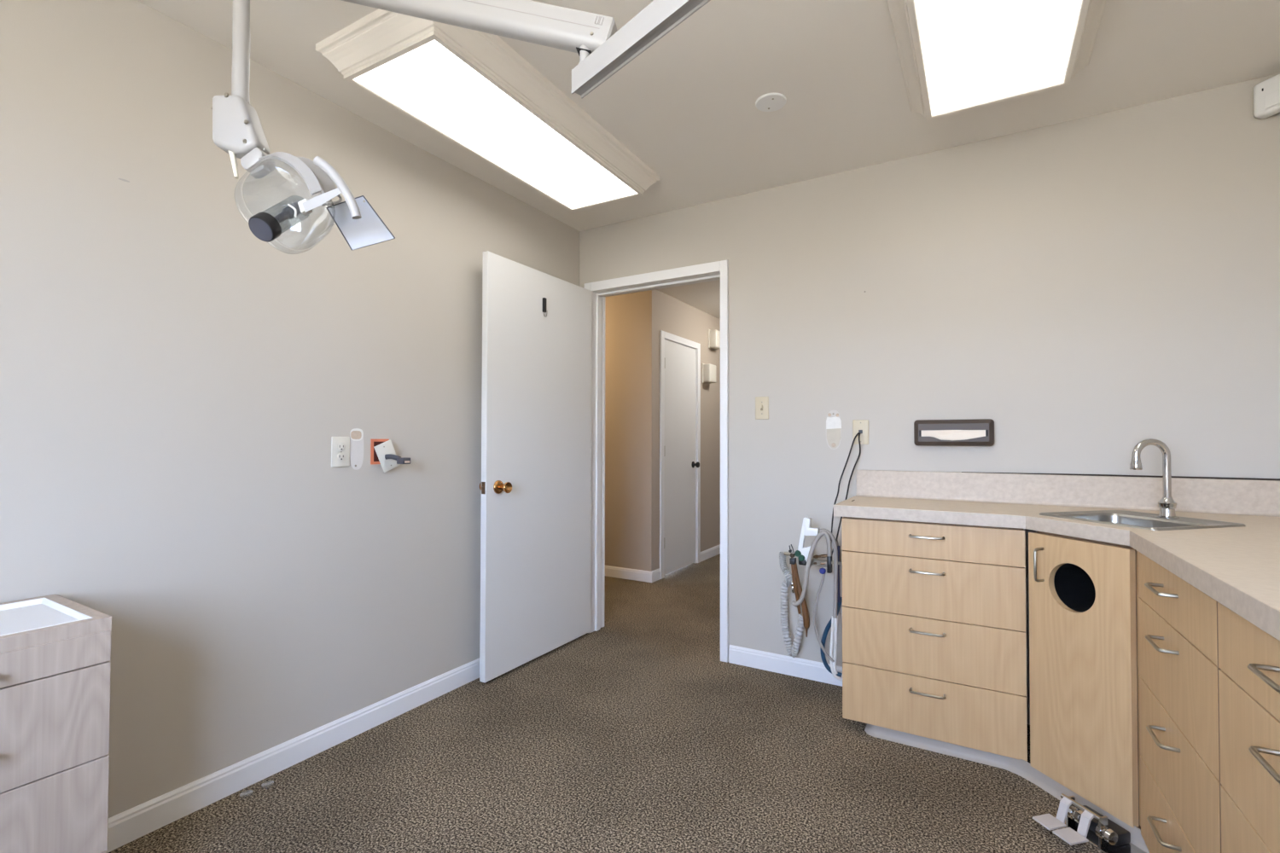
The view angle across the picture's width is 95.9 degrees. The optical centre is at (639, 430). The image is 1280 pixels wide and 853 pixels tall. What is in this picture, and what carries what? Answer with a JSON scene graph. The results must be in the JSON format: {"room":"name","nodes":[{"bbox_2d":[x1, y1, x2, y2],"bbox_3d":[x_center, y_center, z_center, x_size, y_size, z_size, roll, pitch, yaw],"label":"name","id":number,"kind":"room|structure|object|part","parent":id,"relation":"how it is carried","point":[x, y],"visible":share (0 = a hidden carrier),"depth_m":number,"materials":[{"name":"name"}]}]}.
{"room":"dental exam room","nodes":[
{"label":"dental exam room","id":0,"kind":"room"},
{"bbox_2d":[0,0,579,818],"bbox_3d":[-1.384,-0.037,1.922,0.100,2.440,3.800,0,-1,31],"label":"wall","id":1,"kind":"structure","parent":0,"point":[177,384],"depth_m":1.86,"materials":[{"name":"beige paint"}]},
{"bbox_2d":[106,658,479,852],"bbox_3d":[-1.338,1.138,1.874,0.012,0.089,3.800,0,-1,31],"label":"baseboard","id":2,"kind":"structure","parent":1,"relation":"attached to","point":[130,825],"depth_m":1.98,"materials":[{"name":"white paint"}]},
{"bbox_2d":[331,436,349,467],"bbox_3d":[-1.147,0.080,2.215,0.009,0.116,0.074,0,-1,31],"label":"wall outlet","id":3,"kind":"object","parent":1,"relation":"attached to","point":[340,445],"visible":1,"depth_m":2.21,"materials":[{"name":"beige plastic"}]},
{"bbox_2d":[337,452,345,461],"bbox_3d":[-1.145,0.099,2.213,0.003,0.033,0.033,0,-1,31],"label":"receptacle","id":4,"kind":"object","parent":3,"relation":"attached to","point":[340,456],"depth_m":2.21,"materials":[{"name":"white plastic"}]},
{"bbox_2d":[337,442,345,451],"bbox_3d":[-1.145,0.061,2.214,0.003,0.033,0.033,0,-1,31],"label":"receptacle","id":5,"kind":"object","parent":3,"relation":"attached to","point":[340,446],"depth_m":2.21,"materials":[{"name":"white plastic"}]},
{"bbox_2d":[349,428,363,470],"bbox_3d":[-1.115,0.071,2.275,0.003,0.164,0.060,0,-1,31],"label":"wall bracket","id":6,"kind":"object","parent":1,"relation":"attached to","point":[356,434],"depth_m":2.27,"materials":[{"name":"paint"}]},
{"bbox_2d":[370,439,389,464],"bbox_3d":[-1.063,0.084,2.361,0.004,0.103,0.080,0,-1,31],"label":"electrical box","id":7,"kind":"object","parent":1,"relation":"attached to","point":[374,458],"visible":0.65,"depth_m":2.34,"materials":[{"name":"orange plastic"}]},
{"bbox_2d":[373,439,400,472],"bbox_3d":[-1.041,0.103,2.366,0.036,0.134,0.113,-1,-1,39],"label":"cover plate","id":8,"kind":"object","parent":7,"relation":"attached to","point":[386,448],"visible":0.96,"depth_m":2.35,"materials":[{"name":"beige plastic"}]},
{"bbox_2d":[384,453,410,464],"bbox_3d":[-0.984,0.115,2.350,0.103,0.040,0.045,0,-1,14],"label":"cord","id":9,"kind":"object","parent":8,"relation":"attached to","point":[399,460],"visible":1,"depth_m":2.34,"materials":[{"name":"grey plastic"}]},
{"bbox_2d":[107,553,1103,852],"bbox_3d":[-0.130,1.248,3.830,6.300,0.060,8.600,0,-1,31],"label":"floor","id":10,"kind":"structure","parent":0,"point":[633,734],"depth_m":1.96,"materials":[{"name":"brown carpet"}]},
{"bbox_2d":[0,593,111,852],"bbox_3d":[-1.471,0.796,1.215,0.414,0.746,0.443,0,-1,31],"label":"cabinet","id":11,"kind":"object","parent":10,"relation":"on","point":[55,650],"visible":1,"depth_m":1.25,"materials":[{"name":"beige wood"}]},
{"bbox_2d":[0,598,92,636],"bbox_3d":[-1.486,0.430,1.230,0.327,0.013,0.393,0,-1,31],"label":"tray","id":12,"kind":"object","parent":11,"relation":"on","point":[25,616],"depth_m":1.37,"materials":[{"name":"white plastic"}]},
{"bbox_3d":[-1.331,0.844,1.131,0.020,0.213,0.440,0,-1,31],"label":"drawer","id":13,"kind":"part","parent":11,"relation":"part of","materials":[{"name":"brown wood"}]},
{"bbox_3d":[-1.330,0.630,1.135,0.020,0.209,0.440,0,-1,31],"label":"drawer","id":14,"kind":"part","parent":11,"relation":"part of","materials":[{"name":"brown wood"}]},
{"bbox_3d":[-1.330,0.488,1.137,0.020,0.070,0.440,0,-1,31],"label":"drawer","id":15,"kind":"part","parent":11,"relation":"part of","materials":[{"name":"brown wood"}]},
{"bbox_3d":[-1.487,0.439,1.231,0.376,0.030,0.443,0,-1,31],"label":"frame","id":16,"kind":"part","parent":11,"relation":"part of","materials":[{"name":"brown wood"}]},
{"bbox_2d":[841,517,1027,762],"bbox_3d":[1.173,0.770,2.326,0.616,0.850,0.471,0,-1,31],"label":"base cabinet","id":17,"kind":"object","parent":10,"relation":"on","point":[934,618],"visible":0.98,"depth_m":2.14,"materials":[{"name":"brown wood"}]},
{"bbox_2d":[784,517,842,574],"bbox_3d":[0.804,0.519,2.615,0.313,0.247,0.056,0,-1,31],"label":"holder","id":18,"kind":"object","parent":17,"relation":"attached to","point":[802,553],"visible":0.96,"depth_m":2.63,"materials":[{"name":"white plastic"}]},
{"bbox_2d":[778,552,806,657],"bbox_3d":[0.733,0.836,2.770,0.135,0.498,0.037,0,-1,31],"label":"hose","id":19,"kind":"object","parent":18,"relation":"hanging from","point":[793,650],"visible":0.77,"depth_m":2.77,"materials":[{"name":"grey plastic"}]},
{"bbox_2d":[790,581,794,593],"bbox_3d":[0.723,0.739,2.731,0.022,0.056,0.017,0,-1,31],"label":"clip","id":20,"kind":"object","parent":19,"relation":"hanging from","point":[791,583],"visible":0.66,"depth_m":2.73,"materials":[{"name":"silver metal"}]},
{"bbox_2d":[791,564,801,614],"bbox_3d":[0.725,0.728,2.686,0.046,0.238,0.022,0,-1,31],"label":"instrument sleeve","id":21,"kind":"object","parent":18,"relation":"in","point":[797,596],"visible":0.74,"depth_m":2.68,"materials":[{"name":"brown"}]},
{"bbox_3d":[0.732,0.571,2.646,0.048,0.047,0.038,0,-1,31],"label":"valve knob","id":22,"kind":"part","parent":18,"relation":"part of","materials":[{"name":"green plastic"}]},
{"bbox_2d":[792,563,809,637],"bbox_3d":[0.740,0.776,2.653,0.078,0.330,0.030,0,-1,31],"label":"instrument sleeve","id":23,"kind":"object","parent":18,"relation":"in","point":[805,616],"visible":0.91,"depth_m":2.64,"materials":[{"name":"brown"}]},
{"bbox_2d":[791,530,831,606],"bbox_3d":[0.770,0.621,2.595,0.180,0.352,0.020,0,-1,31],"label":"hose","id":24,"kind":"object","parent":18,"relation":"hanging from","point":[821,534],"visible":1,"depth_m":2.59,"materials":[{"name":"grey"}]},
{"bbox_3d":[0.823,0.628,2.596,0.028,0.028,0.034,0,-1,31],"label":"shutoff knob","id":25,"kind":"part","parent":18,"relation":"part of","materials":[{"name":"blue plastic"}]},
{"bbox_2d":[813,572,834,663],"bbox_3d":[0.826,0.835,2.599,0.095,0.399,0.012,0,-1,31],"label":"hose","id":26,"kind":"object","parent":18,"relation":"hanging from","point":[831,660],"visible":1,"depth_m":2.61,"materials":[{"name":"grey"}]},
{"bbox_2d":[819,529,837,618],"bbox_3d":[0.845,0.636,2.586,0.079,0.391,0.017,0,-1,31],"label":"hose","id":27,"kind":"object","parent":18,"relation":"hanging from","point":[834,542],"visible":0.91,"depth_m":2.56,"materials":[{"name":"grey"}]},
{"bbox_2d":[832,616,837,674],"bbox_3d":[0.874,0.958,2.585,0.022,0.260,0.013,0,-1,31],"label":"tube","id":28,"kind":"object","parent":27,"relation":"hanging from","point":[836,619],"visible":0.98,"depth_m":2.58,"materials":[{"name":"white plastic"}]},
{"bbox_2d":[829,615,842,681],"bbox_3d":[0.874,0.972,2.580,0.053,0.286,0.014,0,-1,31],"label":"tube","id":29,"kind":"object","parent":27,"relation":"hanging from","point":[832,618],"visible":0.99,"depth_m":2.58,"materials":[{"name":"white plastic"}]},
{"bbox_2d":[837,546,840,602],"bbox_3d":[0.892,0.644,2.598,0.016,0.253,0.012,0,-1,31],"label":"cable","id":30,"kind":"object","parent":18,"relation":"hanging from","point":[838,547],"visible":0.68,"depth_m":2.59,"materials":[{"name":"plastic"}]},
{"bbox_2d":[820,596,842,677],"bbox_3d":[0.875,0.934,2.638,0.101,0.363,0.019,0,-1,31],"label":"hose","id":31,"kind":"object","parent":30,"relation":"hanging from","point":[839,604],"visible":0.74,"depth_m":2.64,"materials":[{"name":"blue"}]},
{"bbox_2d":[836,541,842,615],"bbox_3d":[0.905,0.664,2.637,0.038,0.341,0.015,0,-1,31],"label":"hose","id":32,"kind":"object","parent":18,"relation":"hanging from","point":[837,544],"visible":0.41,"depth_m":2.62,"materials":[{"name":"grey"}]},
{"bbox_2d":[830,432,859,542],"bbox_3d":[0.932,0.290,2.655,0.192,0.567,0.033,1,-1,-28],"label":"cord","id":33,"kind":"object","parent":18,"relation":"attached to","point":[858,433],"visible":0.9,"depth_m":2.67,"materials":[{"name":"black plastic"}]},
{"bbox_3d":[1.064,0.395,2.145,0.121,0.009,0.038,0,-1,31],"label":"handle","id":34,"kind":"part","parent":17,"relation":"part of","materials":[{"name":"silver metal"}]},
{"bbox_3d":[1.063,0.748,2.139,0.121,0.009,0.038,0,-1,31],"label":"handle","id":35,"kind":"part","parent":17,"relation":"part of","materials":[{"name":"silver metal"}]},
{"bbox_3d":[1.064,0.525,2.143,0.121,0.009,0.038,0,-1,31],"label":"handle","id":36,"kind":"part","parent":17,"relation":"part of","materials":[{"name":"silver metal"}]},
{"bbox_3d":[1.063,0.972,2.136,0.121,0.009,0.038,0,-1,31],"label":"handle","id":37,"kind":"part","parent":17,"relation":"part of","materials":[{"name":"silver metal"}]},
{"bbox_3d":[1.079,0.413,2.170,0.614,0.128,0.019,0,-1,31],"label":"drawer","id":38,"kind":"part","parent":17,"relation":"part of","materials":[{"name":"brown wood"}]},
{"bbox_3d":[1.078,0.811,2.163,0.614,0.219,0.019,0,-1,31],"label":"drawer","id":39,"kind":"part","parent":17,"relation":"part of","materials":[{"name":"brown wood"}]},
{"bbox_3d":[1.078,0.590,2.167,0.614,0.219,0.019,0,-1,31],"label":"drawer","id":40,"kind":"part","parent":17,"relation":"part of","materials":[{"name":"brown wood"}]},
{"bbox_3d":[1.077,1.034,2.159,0.614,0.220,0.019,0,-1,31],"label":"drawer","id":41,"kind":"part","parent":17,"relation":"part of","materials":[{"name":"brown wood"}]},
{"bbox_2d":[864,723,1149,852],"bbox_3d":[1.165,1.157,1.587,0.585,0.052,2.072,0,-1,2],"label":"trim","id":42,"kind":"structure","parent":17,"relation":"attached to","point":[1021,768],"depth_m":2.05,"materials":[{"name":"beige plastic"}]},
{"bbox_2d":[833,470,1279,640],"bbox_3d":[1.161,0.242,1.502,1.491,0.174,1.921,0,-1,31],"label":"countertop","id":43,"kind":"structure","parent":17,"relation":"on","point":[1238,568],"depth_m":2.06,"materials":[{"name":"beige laminate"}]},
{"bbox_2d":[1039,510,1245,530],"bbox_3d":[1.621,0.364,1.891,0.380,0.156,0.380,0,-1,-14],"label":"sink","id":44,"kind":"object","parent":43,"relation":"in","point":[1121,518],"visible":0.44,"depth_m":1.94,"materials":[{"name":"metal"}]},
{"bbox_2d":[1073,515,1193,527],"bbox_3d":[1.596,0.370,1.884,0.260,0.144,0.304,0,-1,-14],"label":"basin","id":45,"kind":"object","parent":44,"relation":"in","point":[1139,520],"depth_m":1.97,"materials":[{"name":"metal"}]},
{"bbox_2d":[1129,438,1179,518],"bbox_3d":[1.725,0.158,1.943,0.141,0.264,0.060,0,-1,13],"label":"faucet","id":46,"kind":"object","parent":43,"relation":"on","point":[1166,504],"visible":1,"depth_m":1.93,"materials":[{"name":"silver metal"}]},
{"bbox_3d":[1.716,0.127,1.938,0.118,0.204,0.022,0,-1,5],"label":"spout","id":47,"kind":"part","parent":46,"relation":"part of","materials":[{"name":"silver metal"}]},
{"bbox_2d":[1028,530,1140,829],"bbox_3d":[1.587,0.764,1.874,0.518,0.850,0.325,0,-1,-14],"label":"base cabinet","id":48,"kind":"object","parent":10,"relation":"on","point":[1084,716],"visible":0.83,"depth_m":1.79,"materials":[{"name":"brown wood"}]},
{"bbox_3d":[1.328,0.446,1.924,0.038,0.114,0.009,0,-1,-14],"label":"handle","id":49,"kind":"part","parent":48,"relation":"part of","materials":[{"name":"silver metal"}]},
{"bbox_2d":[1135,550,1140,826],"bbox_3d":[1.457,0.736,1.648,0.050,0.798,0.072,0,-1,23],"label":"trim","id":50,"kind":"structure","parent":48,"relation":"attached to","point":[1137,596],"depth_m":1.67,"materials":[{"name":"brown wood"}]},
{"bbox_2d":[1032,793,1146,852],"bbox_3d":[1.295,1.142,1.671,0.204,0.084,0.200,0,-1,-14],"label":"foot pedal","id":51,"kind":"object","parent":10,"relation":"on","point":[1084,824],"visible":1,"depth_m":1.66,"materials":[{"name":"silver metal"}]},
{"bbox_3d":[1.296,1.107,1.698,0.014,0.014,0.114,0,-1,-14],"label":"hinge rod","id":52,"kind":"part","parent":51,"relation":"part of","materials":[{"name":"silver metal"}]},
{"bbox_3d":[1.339,1.181,1.682,0.112,0.005,0.200,0,-1,-14],"label":"plate","id":53,"kind":"part","parent":51,"relation":"part of","materials":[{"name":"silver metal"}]},
{"bbox_2d":[1137,551,1221,852],"bbox_3d":[1.497,0.754,1.246,0.606,0.848,0.606,0,-1,31],"label":"base cabinet","id":54,"kind":"object","parent":10,"relation":"on","point":[1180,784],"visible":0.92,"depth_m":1.33,"materials":[{"name":"brown wood"}]},
{"bbox_3d":[1.252,0.383,1.391,0.041,0.009,0.121,0,-1,31],"label":"handle","id":55,"kind":"part","parent":54,"relation":"part of","materials":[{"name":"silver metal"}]},
{"bbox_3d":[1.251,0.513,1.389,0.041,0.009,0.121,0,-1,31],"label":"handle","id":56,"kind":"part","parent":54,"relation":"part of","materials":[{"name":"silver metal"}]},
{"bbox_3d":[1.251,0.736,1.385,0.041,0.009,0.121,0,-1,31],"label":"handle","id":57,"kind":"part","parent":54,"relation":"part of","materials":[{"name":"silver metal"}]},
{"bbox_3d":[1.250,0.960,1.381,0.041,0.009,0.121,0,-1,31],"label":"handle","id":58,"kind":"part","parent":54,"relation":"part of","materials":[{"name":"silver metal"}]},
{"bbox_3d":[1.276,1.021,1.369,0.019,0.220,0.589,0,-1,29],"label":"drawer","id":59,"kind":"part","parent":54,"relation":"part of","materials":[{"name":"brown wood"}]},
{"bbox_3d":[1.278,0.400,1.379,0.019,0.128,0.589,0,-1,29],"label":"drawer","id":60,"kind":"part","parent":54,"relation":"part of","materials":[{"name":"brown wood"}]},
{"bbox_3d":[1.277,0.577,1.376,0.019,0.219,0.589,0,-1,29],"label":"drawer","id":61,"kind":"part","parent":54,"relation":"part of","materials":[{"name":"brown wood"}]},
{"bbox_3d":[1.277,0.799,1.373,0.032,0.219,0.589,0,-1,31],"label":"drawer","id":62,"kind":"part","parent":54,"relation":"part of","materials":[{"name":"brown wood"}]},
{"bbox_2d":[1217,602,1279,852],"bbox_3d":[1.202,0.744,0.720,0.606,0.848,0.620,0,-1,31],"label":"base cabinet","id":63,"kind":"object","parent":10,"relation":"on","point":[1249,657],"visible":0.98,"depth_m":1.00,"materials":[{"name":"brown wood"}]},
{"bbox_3d":[0.982,0.789,0.847,0.019,0.219,0.603,0,-1,29],"label":"drawer","id":64,"kind":"part","parent":63,"relation":"part of","materials":[{"name":"brown wood"}]},
{"bbox_3d":[0.983,0.391,0.854,0.019,0.128,0.603,0,-1,29],"label":"drawer","id":65,"kind":"part","parent":63,"relation":"part of","materials":[{"name":"brown wood"}]},
{"bbox_3d":[0.956,0.373,0.865,0.041,0.009,0.121,0,-1,31],"label":"handle","id":66,"kind":"part","parent":63,"relation":"part of","materials":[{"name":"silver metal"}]},
{"bbox_3d":[0.956,0.503,0.863,0.041,0.009,0.121,0,-1,31],"label":"handle","id":67,"kind":"part","parent":63,"relation":"part of","materials":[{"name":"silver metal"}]},
{"bbox_2d":[605,289,657,571],"bbox_3d":[-1.085,0.038,5.474,2.800,2.410,0.100,0,-1,31],"label":"wall","id":68,"kind":"structure","parent":0,"point":[631,319],"depth_m":4.82,"materials":[{"name":"beige paint"}]},
{"bbox_2d":[605,565,652,582],"bbox_3d":[-1.111,1.198,5.403,2.812,0.089,0.012,0,-1,31],"label":"baseboard","id":69,"kind":"structure","parent":68,"relation":"attached to","point":[613,572],"depth_m":4.79,"materials":[{"name":"white paint"}]},
{"bbox_2d":[657,290,720,569],"bbox_3d":[0.926,0.055,6.225,0.100,2.410,3.240,0,-1,31],"label":"wall","id":70,"kind":"structure","parent":0,"point":[677,317],"depth_m":5.62,"materials":[{"name":"beige paint"}]},
{"bbox_2d":[651,568,660,582],"bbox_3d":[0.131,1.189,4.753,0.012,0.089,0.132,0,-1,31],"label":"baseboard","id":71,"kind":"structure","parent":70,"relation":"attached to","point":[656,573],"depth_m":4.75,"materials":[{"name":"white paint"}]},
{"bbox_2d":[659,330,700,579],"bbox_3d":[0.327,0.202,5.192,0.116,2.080,0.783,0,-1,31],"label":"trim","id":72,"kind":"structure","parent":70,"relation":"attached to","point":[664,335],"depth_m":5.00,"materials":[{"name":"white paint"}]},
{"bbox_2d":[663,339,699,575],"bbox_3d":[0.372,0.226,5.162,0.105,2.007,0.648,0,-1,31],"label":"door","id":73,"kind":"structure","parent":70,"relation":"in","point":[679,547],"depth_m":5.17,"materials":[{"name":"white paint"}]},
{"bbox_3d":[0.523,0.315,5.378,0.067,0.060,0.060,0,-1,31],"label":"knob","id":74,"kind":"part","parent":73,"relation":"part of","materials":[{"name":"black plastic"}]},
{"bbox_2d":[701,363,715,384],"bbox_3d":[0.677,-0.558,5.628,0.085,0.191,0.184,0,-1,31],"label":"wall box","id":75,"kind":"object","parent":70,"relation":"attached to","point":[708,371],"visible":1,"depth_m":5.57,"materials":[{"name":"beige plastic"}]},
{"bbox_3d":[0.645,-0.558,5.647,0.012,0.191,0.184,0,-1,31],"label":"plate","id":76,"kind":"part","parent":75,"relation":"part of","materials":[{"name":"beige plastic"}]},
{"bbox_2d":[700,544,720,562],"bbox_3d":[1.181,1.222,6.529,0.012,0.089,2.420,0,-1,31],"label":"baseboard","id":77,"kind":"structure","parent":70,"relation":"attached to","point":[713,551],"depth_m":5.69,"materials":[{"name":"white paint"}]},
{"bbox_2d":[708,329,720,350],"bbox_3d":[0.754,-0.911,5.763,0.085,0.191,0.184,0,-1,31],"label":"wall box","id":78,"kind":"object","parent":70,"relation":"attached to","point":[713,335],"visible":0.86,"depth_m":5.70,"materials":[{"name":"beige plastic"}]},
{"bbox_3d":[0.722,-0.910,5.782,0.012,0.191,0.184,0,-1,31],"label":"plate","id":79,"kind":"part","parent":78,"relation":"part of","materials":[{"name":"beige plastic"}]},
{"bbox_2d":[137,0,1279,319],"bbox_3d":[-0.125,-1.247,3.872,6.300,0.110,8.600,0,-1,31],"label":"ceiling","id":80,"kind":"structure","parent":0,"point":[684,107],"depth_m":2.08,"materials":[{"name":"white paint"}]},
{"bbox_2d":[315,8,659,211],"bbox_3d":[-0.479,-1.198,2.343,0.544,0.100,1.378,0,-1,29],"label":"ceiling light","id":81,"kind":"object","parent":80,"relation":"attached to","point":[468,87],"visible":0.97,"depth_m":2.10,"materials":[{"name":"beige paint"}]},
{"bbox_2d":[353,40,637,209],"bbox_3d":[-0.479,-1.169,2.343,0.387,0.034,1.221,0,-1,29],"label":"diffuser","id":82,"kind":"object","parent":81,"relation":"attached to","point":[427,81],"depth_m":2.22,"materials":[{"name":"white plastic"}]},
{"bbox_2d":[341,0,710,98],"label":"mounting arm","id":83,"kind":"object","parent":80,"relation":"hanging from","point":[603,47],"depth_m":1.14,"materials":[{"name":"white metal"}]},
{"bbox_2d":[210,0,395,254],"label":"light","id":84,"kind":"object","parent":83,"relation":"hanging from","point":[237,130],"depth_m":1.27,"materials":[{"name":"white plastic"}]},
{"bbox_3d":[-0.904,-0.596,1.282,0.026,0.071,0.016,0,-1,31],"label":"lever","id":85,"kind":"part","parent":84,"relation":"part of","materials":[{"name":"beige plastic"}]},
{"bbox_2d":[273,200,301,223],"bbox_3d":[-0.767,-0.477,1.263,0.024,0.075,0.080,0,-1,14],"label":"socket","id":86,"kind":"object","parent":84,"relation":"attached to","point":[288,212],"depth_m":1.25,"materials":[{"name":"grey"}]},
{"bbox_3d":[-0.610,-0.491,1.163,0.094,0.125,0.022,0,-1,-2],"label":"handle","id":87,"kind":"part","parent":84,"relation":"part of","materials":[{"name":"white plastic"}]},
{"bbox_3d":[-0.639,-0.476,1.322,0.165,0.132,0.022,0,-1,0],"label":"head plate","id":88,"kind":"part","parent":84,"relation":"part of","materials":[{"name":"grey"}]},
{"bbox_3d":[-0.488,-0.915,1.225,0.899,0.342,0.048,0,-1,10],"label":"spring arm","id":89,"kind":"part","parent":83,"relation":"part of","materials":[{"name":"white metal"}]},
{"bbox_3d":[0.194,-0.707,0.801,0.026,0.048,0.980,1,-1,-41],"label":"rigid arm","id":90,"kind":"part","parent":83,"relation":"part of","materials":[{"name":"white metal"}]},
{"bbox_2d":[887,0,1106,120],"bbox_3d":[0.924,-1.210,1.488,0.544,0.100,1.378,0,-1,31],"label":"ceiling light","id":91,"kind":"object","parent":80,"relation":"attached to","point":[956,56],"visible":1,"depth_m":1.79,"materials":[{"name":"beige paint"}]},
{"bbox_2d":[579,73,1279,725],"bbox_3d":[-0.301,-0.007,3.559,6.100,2.440,0.120,0,-1,31],"label":"wall","id":92,"kind":"structure","parent":0,"point":[1092,288],"depth_m":2.43,"materials":[{"name":"beige paint"}]},
{"bbox_2d":[584,259,728,663],"bbox_3d":[0.101,0.156,3.320,0.936,2.107,0.158,0,-1,31],"label":"trim","id":93,"kind":"structure","parent":92,"relation":"attached to","point":[716,270],"depth_m":3.39,"materials":[{"name":"white paint"}]},
{"bbox_2d":[479,250,592,682],"bbox_3d":[-0.524,0.170,3.089,0.167,2.032,0.859,0,-1,31],"label":"door","id":94,"kind":"structure","parent":93,"relation":"attached to","point":[535,485],"depth_m":3.00,"materials":[{"name":"white paint"}]},
{"bbox_3d":[-0.741,0.270,2.722,0.024,0.058,0.010,0,-1,31],"label":"latch plate","id":95,"kind":"part","parent":94,"relation":"part of","materials":[{"name":"gold metal"}]},
{"bbox_3d":[-0.649,0.271,2.764,0.054,0.054,0.054,0,-1,31],"label":"knob","id":96,"kind":"part","parent":94,"relation":"part of","materials":[{"name":"gold metal"}]},
{"bbox_2d":[542,297,547,316],"bbox_3d":[-0.506,-0.658,3.080,0.016,0.100,0.032,0,-1,31],"label":"coat hook","id":97,"kind":"object","parent":94,"relation":"attached to","point":[544,299],"visible":1,"depth_m":3.07,"materials":[{"name":"black plastic"}]},
{"bbox_2d":[755,396,768,419],"bbox_3d":[0.618,-0.116,2.937,0.072,0.115,0.018,0,-1,31],"label":"light switch","id":98,"kind":"object","parent":92,"relation":"attached to","point":[761,403],"visible":1,"depth_m":2.94,"materials":[{"name":"beige plastic"}]},
{"bbox_2d":[728,645,842,686],"bbox_3d":[0.783,1.158,2.820,0.738,0.089,0.012,0,-1,31],"label":"baseboard","id":99,"kind":"structure","parent":92,"relation":"attached to","point":[814,671],"depth_m":2.86,"materials":[{"name":"white paint"}]},
{"bbox_2d":[826,410,841,449],"bbox_3d":[0.926,-0.005,2.762,0.074,0.189,0.003,0,-1,31],"label":"wall bracket","id":100,"kind":"object","parent":92,"relation":"attached to","point":[833,421],"depth_m":2.76,"materials":[{"name":"paint"}]},
{"bbox_2d":[826,428,841,448],"bbox_3d":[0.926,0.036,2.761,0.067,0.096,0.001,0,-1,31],"label":"wall dispenser","id":101,"kind":"object","parent":100,"relation":"attached to","point":[834,435],"depth_m":2.76,"materials":[{"name":"white plastic"}]},
{"bbox_2d":[852,419,868,444],"bbox_3d":[1.030,0.006,2.696,0.072,0.114,0.012,0,-1,31],"label":"plate","id":102,"kind":"object","parent":92,"relation":"attached to","point":[861,427],"visible":0.88,"depth_m":2.69,"materials":[{"name":"beige plastic"}]},
{"bbox_2d":[830,433,861,557],"bbox_3d":[0.945,0.288,2.630,0.199,0.558,0.041,1,-1,-34],"label":"cord","id":103,"kind":"object","parent":102,"relation":"hanging from","point":[859,433],"visible":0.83,"depth_m":2.67,"materials":[{"name":"black plastic"}]},
{"bbox_2d":[913,418,994,446],"bbox_3d":[1.347,0.008,2.485,0.302,0.113,0.052,0,-1,31],"label":"dispenser","id":104,"kind":"object","parent":92,"relation":"attached to","point":[987,425],"visible":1,"depth_m":2.46,"materials":[{"name":"brown plastic"}]},
{"bbox_2d":[921,430,985,440],"bbox_3d":[1.335,0.021,2.465,0.242,0.050,0.018,0,-1,31],"label":"tissue","id":105,"kind":"object","parent":104,"relation":"in","point":[940,434],"visible":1,"depth_m":2.46,"materials":[{"name":"beige paper"}]},
{"bbox_2d":[855,470,1279,517],"bbox_3d":[1.635,0.238,2.317,1.459,0.123,0.029,0,-1,31],"label":"backsplash","id":106,"kind":"structure","parent":92,"relation":"attached to","point":[1203,496],"depth_m":2.27,"materials":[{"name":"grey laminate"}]},
{"bbox_2d":[1253,74,1279,119],"bbox_3d":[2.185,-1.152,1.946,0.055,0.119,0.170,0,-1,-14],"label":"detector","id":107,"kind":"object","parent":92,"relation":"attached to","point":[1266,94],"visible":1,"depth_m":1.98,"materials":[{"name":"white plastic"}]}
]}

